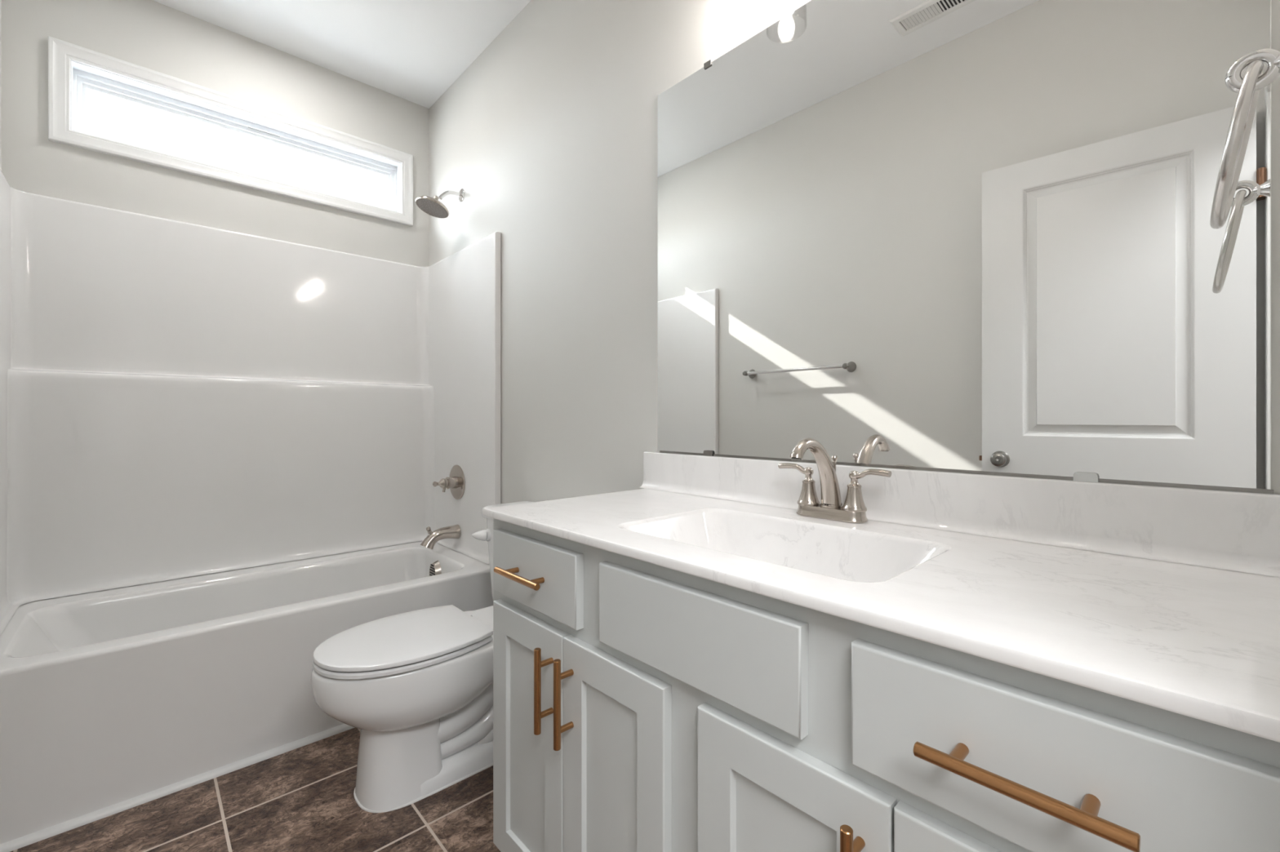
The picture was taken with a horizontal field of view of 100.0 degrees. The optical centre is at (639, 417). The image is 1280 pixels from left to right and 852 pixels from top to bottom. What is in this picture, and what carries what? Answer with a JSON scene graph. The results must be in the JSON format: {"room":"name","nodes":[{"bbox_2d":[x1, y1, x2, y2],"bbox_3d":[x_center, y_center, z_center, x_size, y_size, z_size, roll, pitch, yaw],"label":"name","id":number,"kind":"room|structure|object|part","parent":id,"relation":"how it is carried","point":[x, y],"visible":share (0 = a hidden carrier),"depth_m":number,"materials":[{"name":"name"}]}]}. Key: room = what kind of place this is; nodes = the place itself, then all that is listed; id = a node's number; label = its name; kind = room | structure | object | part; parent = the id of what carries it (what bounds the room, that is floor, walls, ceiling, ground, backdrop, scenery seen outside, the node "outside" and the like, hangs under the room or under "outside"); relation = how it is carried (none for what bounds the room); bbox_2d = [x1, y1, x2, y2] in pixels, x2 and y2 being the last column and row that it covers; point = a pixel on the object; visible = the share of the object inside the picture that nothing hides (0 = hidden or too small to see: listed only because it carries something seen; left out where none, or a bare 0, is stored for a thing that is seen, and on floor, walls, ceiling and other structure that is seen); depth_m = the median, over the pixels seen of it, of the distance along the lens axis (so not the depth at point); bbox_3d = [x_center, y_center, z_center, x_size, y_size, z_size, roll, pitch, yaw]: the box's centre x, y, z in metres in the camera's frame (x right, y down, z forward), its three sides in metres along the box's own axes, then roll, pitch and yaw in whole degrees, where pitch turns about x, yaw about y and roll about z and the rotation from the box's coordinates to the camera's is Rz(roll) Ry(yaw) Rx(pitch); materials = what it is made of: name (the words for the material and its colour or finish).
{"room":"bathroom","nodes":[
{"label":"bathroom","id":0,"kind":"room"},
{"bbox_2d":[0,0,1,170],"bbox_3d":[-1.262,-0.298,0.749,0.120,2.743,3.270,0,0,-43],"label":"wall","id":1,"kind":"structure","parent":0,"point":[0,0],"depth_m":1.88,"materials":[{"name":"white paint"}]},
{"bbox_2d":[1,0,429,266],"bbox_3d":[-1.737,-0.298,2.446,1.500,2.743,0.140,0,0,-43],"label":"wall","id":2,"kind":"structure","parent":0,"point":[151,34],"depth_m":2.24,"materials":[{"name":"white paint"}]},
{"bbox_2d":[48,35,413,226],"bbox_3d":[-1.717,-1.196,2.439,1.296,0.372,0.146,0,0,-43],"label":"window","id":3,"kind":"structure","parent":2,"relation":"in","point":[75,72],"depth_m":2.29,"materials":[{"name":"white paint"}]},
{"bbox_3d":[-1.742,-1.196,2.466,1.198,0.274,0.075,0,0,-43],"label":"frame","id":4,"kind":"part","parent":3,"relation":"part of","materials":[{"name":"white plastic"}]},
{"bbox_2d":[0,168,501,635],"bbox_3d":[-1.419,-0.088,2.104,1.496,1.426,0.790,0,0,-43],"label":"shower surround","id":5,"kind":"object","parent":2,"relation":"attached to","point":[179,399],"visible":0.9,"depth_m":2.23,"materials":[{"name":"white plastic"}]},
{"bbox_2d":[420,524,460,549],"bbox_3d":[-0.934,0.557,2.508,0.177,0.106,0.069,0,0,-43],"label":"tub spout","id":6,"kind":"object","parent":5,"relation":"attached to","point":[451,531],"visible":1,"depth_m":2.49,"materials":[{"name":"silver metal"}]},
{"bbox_3d":[-0.968,0.528,2.477,0.035,0.050,0.024,0,0,-43],"label":"diverter knob","id":7,"kind":"part","parent":6,"relation":"part of","materials":[{"name":"silver metal"}]},
{"bbox_2d":[432,465,465,499],"bbox_3d":[-0.917,0.311,2.532,0.118,0.166,0.166,0,0,-43],"label":"shower valve","id":8,"kind":"object","parent":5,"relation":"attached to","point":[455,482],"visible":1,"depth_m":2.53,"materials":[{"name":"silver metal"}]},
{"bbox_3d":[-0.920,0.317,2.529,0.108,0.071,0.058,0,0,-43],"label":"valve handle","id":9,"kind":"part","parent":8,"relation":"part of","materials":[{"name":"silver metal"}]},
{"bbox_2d":[10,728,500,851],"bbox_3d":[0.194,1.123,0.008,3.200,0.100,6.340,0,0,-43],"label":"floor","id":10,"kind":"structure","parent":0,"point":[301,799],"depth_m":1.44,"materials":[{"name":"brown tile"}]},
{"bbox_2d":[0,541,493,844],"bbox_3d":[-1.397,0.850,2.081,1.496,0.446,0.853,0,0,-43],"label":"bathtub","id":11,"kind":"object","parent":10,"relation":"on","point":[108,697],"visible":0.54,"depth_m":1.63,"materials":[{"name":"white plastic"}]},
{"bbox_2d":[0,724,355,851],"bbox_3d":[-1.100,1.064,1.763,1.500,0.018,0.018,0,0,-43],"label":"trim","id":12,"kind":"structure","parent":11,"relation":"attached to","point":[23,842],"depth_m":1.52,"materials":[{"name":"white paint"}]},
{"bbox_2d":[429,564,435,576],"bbox_3d":[-0.940,0.694,2.432,0.002,0.054,0.054,0,0,-43],"label":"grille","id":13,"kind":"object","parent":11,"relation":"attached to","point":[432,570],"depth_m":2.43,"materials":[{"name":"grey metal"}]},
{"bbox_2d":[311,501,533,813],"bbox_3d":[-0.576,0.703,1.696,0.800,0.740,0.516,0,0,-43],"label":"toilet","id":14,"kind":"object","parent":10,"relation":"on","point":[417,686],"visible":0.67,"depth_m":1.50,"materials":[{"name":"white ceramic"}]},
{"bbox_3d":[-0.656,0.875,1.622,0.582,0.396,0.374,0,0,-43],"label":"bowl","id":15,"kind":"part","parent":14,"relation":"part of","materials":[{"name":"white ceramic"}]},
{"bbox_3d":[-0.705,0.667,1.576,0.437,0.016,0.368,0,0,-43],"label":"seat","id":16,"kind":"part","parent":14,"relation":"part of","materials":[{"name":"white plastic"}]},
{"bbox_3d":[-0.702,0.645,1.579,0.446,0.019,0.374,0,0,-43],"label":"lid","id":17,"kind":"part","parent":14,"relation":"part of","materials":[{"name":"white plastic"}]},
{"bbox_3d":[-0.584,0.435,1.977,0.050,0.046,0.057,0,0,-43],"label":"flush lever","id":18,"kind":"part","parent":14,"relation":"part of","materials":[{"name":"white ceramic"}]},
{"bbox_3d":[-0.356,0.541,1.902,0.185,0.335,0.492,0,0,-43],"label":"tank","id":19,"kind":"part","parent":14,"relation":"part of","materials":[{"name":"white ceramic"}]},
{"bbox_3d":[-0.358,0.353,1.900,0.203,0.040,0.516,0,0,-43],"label":"tank lid","id":20,"kind":"part","parent":14,"relation":"part of","materials":[{"name":"white ceramic"}]},
{"bbox_2d":[493,518,1279,851],"bbox_3d":[0.262,0.652,0.966,0.590,0.843,1.279,0,0,-43],"label":"bathroom vanity","id":21,"kind":"object","parent":10,"relation":"on","point":[639,706],"visible":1,"depth_m":0.67,"materials":[{"name":"grey paint"}]},
{"bbox_3d":[-0.244,0.328,1.105,0.040,0.014,0.163,0,0,-43],"label":"bar handle","id":22,"kind":"part","parent":21,"relation":"part of","materials":[{"name":"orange metal"}]},
{"bbox_3d":[-0.238,0.701,1.142,0.019,0.558,0.276,0,0,-43],"label":"cabinet door","id":23,"kind":"part","parent":21,"relation":"part of","materials":[{"name":"grey paint"}]},
{"bbox_3d":[-0.223,0.328,1.125,0.019,0.140,0.321,0,0,-43],"label":"drawer","id":24,"kind":"part","parent":21,"relation":"part of","materials":[{"name":"grey paint"}]},
{"bbox_3d":[-0.188,0.528,1.045,0.040,0.163,0.014,0,0,-43],"label":"bar handle","id":25,"kind":"part","parent":21,"relation":"part of","materials":[{"name":"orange metal"}]},
{"bbox_3d":[-0.142,0.528,0.996,0.040,0.163,0.014,0,0,-43],"label":"bar handle","id":26,"kind":"part","parent":21,"relation":"part of","materials":[{"name":"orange metal"}]},
{"bbox_3d":[-0.049,0.701,0.940,0.019,0.558,0.271,0,0,-43],"label":"cabinet door","id":27,"kind":"part","parent":21,"relation":"part of","materials":[{"name":"grey paint"}]},
{"bbox_3d":[0.184,0.701,0.690,0.019,0.558,0.276,0,0,-43],"label":"cabinet door","id":28,"kind":"part","parent":21,"relation":"part of","materials":[{"name":"grey paint"}]},
{"bbox_3d":[0.234,0.528,0.592,0.040,0.163,0.014,0,0,-43],"label":"bar handle","id":29,"kind":"part","parent":21,"relation":"part of","materials":[{"name":"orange metal"}]},
{"bbox_2d":[482,451,1279,742],"bbox_3d":[0.267,0.226,0.986,0.558,0.240,1.308,0,0,-43],"label":"countertop","id":30,"kind":"structure","parent":21,"relation":"on","point":[1162,597],"depth_m":0.77,"materials":[{"name":"white stone"}]},
{"bbox_2d":[617,508,951,582],"bbox_3d":[0.234,0.279,0.975,0.322,0.133,0.524,0,0,-43],"label":"sink","id":31,"kind":"object","parent":30,"relation":"in","point":[836,553],"depth_m":1.07,"materials":[{"name":"white ceramic"}]},
{"bbox_2d":[777,438,891,523],"bbox_3d":[0.389,0.127,1.140,0.203,0.171,0.200,0,0,-3],"label":"bathroom faucet","id":32,"kind":"object","parent":30,"relation":"on","point":[854,509],"visible":1,"depth_m":1.11,"materials":[{"name":"silver metal"}]},
{"bbox_3d":[0.344,0.115,1.206,0.017,0.024,0.070,0,0,-43],"label":"lever","id":33,"kind":"part","parent":32,"relation":"part of","materials":[{"name":"silver metal"}]},
{"bbox_3d":[0.370,0.150,1.179,0.048,0.081,0.048,0,0,-43],"label":"faucet handle","id":34,"kind":"part","parent":32,"relation":"part of","materials":[{"name":"silver metal"}]},
{"bbox_3d":[0.360,0.119,1.099,0.174,0.156,0.045,0,0,-43],"label":"spout","id":35,"kind":"part","parent":32,"relation":"part of","materials":[{"name":"silver metal"}]},
{"bbox_3d":[0.405,0.201,1.141,0.057,0.022,0.153,0,0,-43],"label":"plate","id":36,"kind":"part","parent":32,"relation":"part of","materials":[{"name":"silver metal"}]},
{"bbox_3d":[0.417,0.137,1.153,0.014,0.112,0.014,0,0,-43],"label":"lift rod","id":37,"kind":"part","parent":32,"relation":"part of","materials":[{"name":"silver metal"}]},
{"bbox_3d":[0.440,0.150,1.103,0.048,0.081,0.048,0,0,-43],"label":"faucet handle","id":38,"kind":"part","parent":32,"relation":"part of","materials":[{"name":"silver metal"}]},
{"bbox_3d":[0.466,0.115,1.076,0.017,0.024,0.070,0,0,-43],"label":"lever","id":39,"kind":"part","parent":32,"relation":"part of","materials":[{"name":"silver metal"}]},
{"bbox_3d":[0.373,0.701,0.486,0.019,0.558,0.274,0,0,-43],"label":"cabinet door","id":40,"kind":"part","parent":21,"relation":"part of","materials":[{"name":"grey paint"}]},
{"bbox_3d":[0.338,0.328,0.481,0.040,0.014,0.163,0,0,-43],"label":"bar handle","id":41,"kind":"part","parent":21,"relation":"part of","materials":[{"name":"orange metal"}]},
{"bbox_3d":[0.357,0.328,0.503,0.019,0.140,0.322,0,0,-43],"label":"drawer","id":42,"kind":"part","parent":21,"relation":"part of","materials":[{"name":"grey paint"}]},
{"bbox_2d":[153,0,530,108],"bbox_3d":[0.194,-1.720,0.008,3.200,0.100,6.340,0,0,-43],"label":"ceiling","id":43,"kind":"structure","parent":0,"point":[413,51],"depth_m":2.33,"materials":[{"name":"white paint"}]},
{"bbox_2d":[429,0,1279,503],"bbox_3d":[-0.077,-0.298,1.853,0.120,2.743,3.270,0,0,-43],"label":"wall","id":44,"kind":"structure","parent":0,"point":[549,136],"depth_m":1.92,"materials":[{"name":"white paint"}]},
{"bbox_2d":[415,188,464,218],"bbox_3d":[-0.944,-1.031,2.536,0.218,0.157,0.154,0,0,-43],"label":"shower","id":45,"kind":"object","parent":44,"relation":"attached to","point":[430,206],"visible":1,"depth_m":2.52,"materials":[{"name":"silver metal"}]},
{"bbox_3d":[-0.910,-1.059,2.567,0.104,0.059,0.019,0,0,-43],"label":"shower arm","id":46,"kind":"part","parent":45,"relation":"part of","materials":[{"name":"silver metal"}]},
{"bbox_2d":[640,451,1279,577],"bbox_3d":[0.456,0.159,1.163,0.040,0.107,1.308,0,0,-43],"label":"backsplash","id":47,"kind":"structure","parent":44,"relation":"attached to","point":[1224,530],"depth_m":0.92,"materials":[{"name":"white stone"}]},
{"bbox_2d":[657,0,1273,493],"bbox_3d":[0.462,-0.435,1.178,0.012,1.081,1.201,0,0,-43],"label":"wall mirror","id":48,"kind":"object","parent":44,"relation":"attached to","point":[975,237],"visible":1,"depth_m":1.01,"materials":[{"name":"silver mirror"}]},
{"bbox_3d":[0.407,-0.298,0.145,1.500,2.743,0.110,0,0,-43],"label":"wall","id":49,"kind":"structure","parent":0,"visible":0},
{"bbox_2d":[1209,48,1279,229],"bbox_3d":[0.698,-0.314,0.575,0.171,0.193,0.121,0,0,-43],"label":"towel ring","id":50,"kind":"object","parent":49,"relation":"attached to","point":[1248,86],"visible":1,"depth_m":0.58,"materials":[{"name":"silver metal"}]}
]}

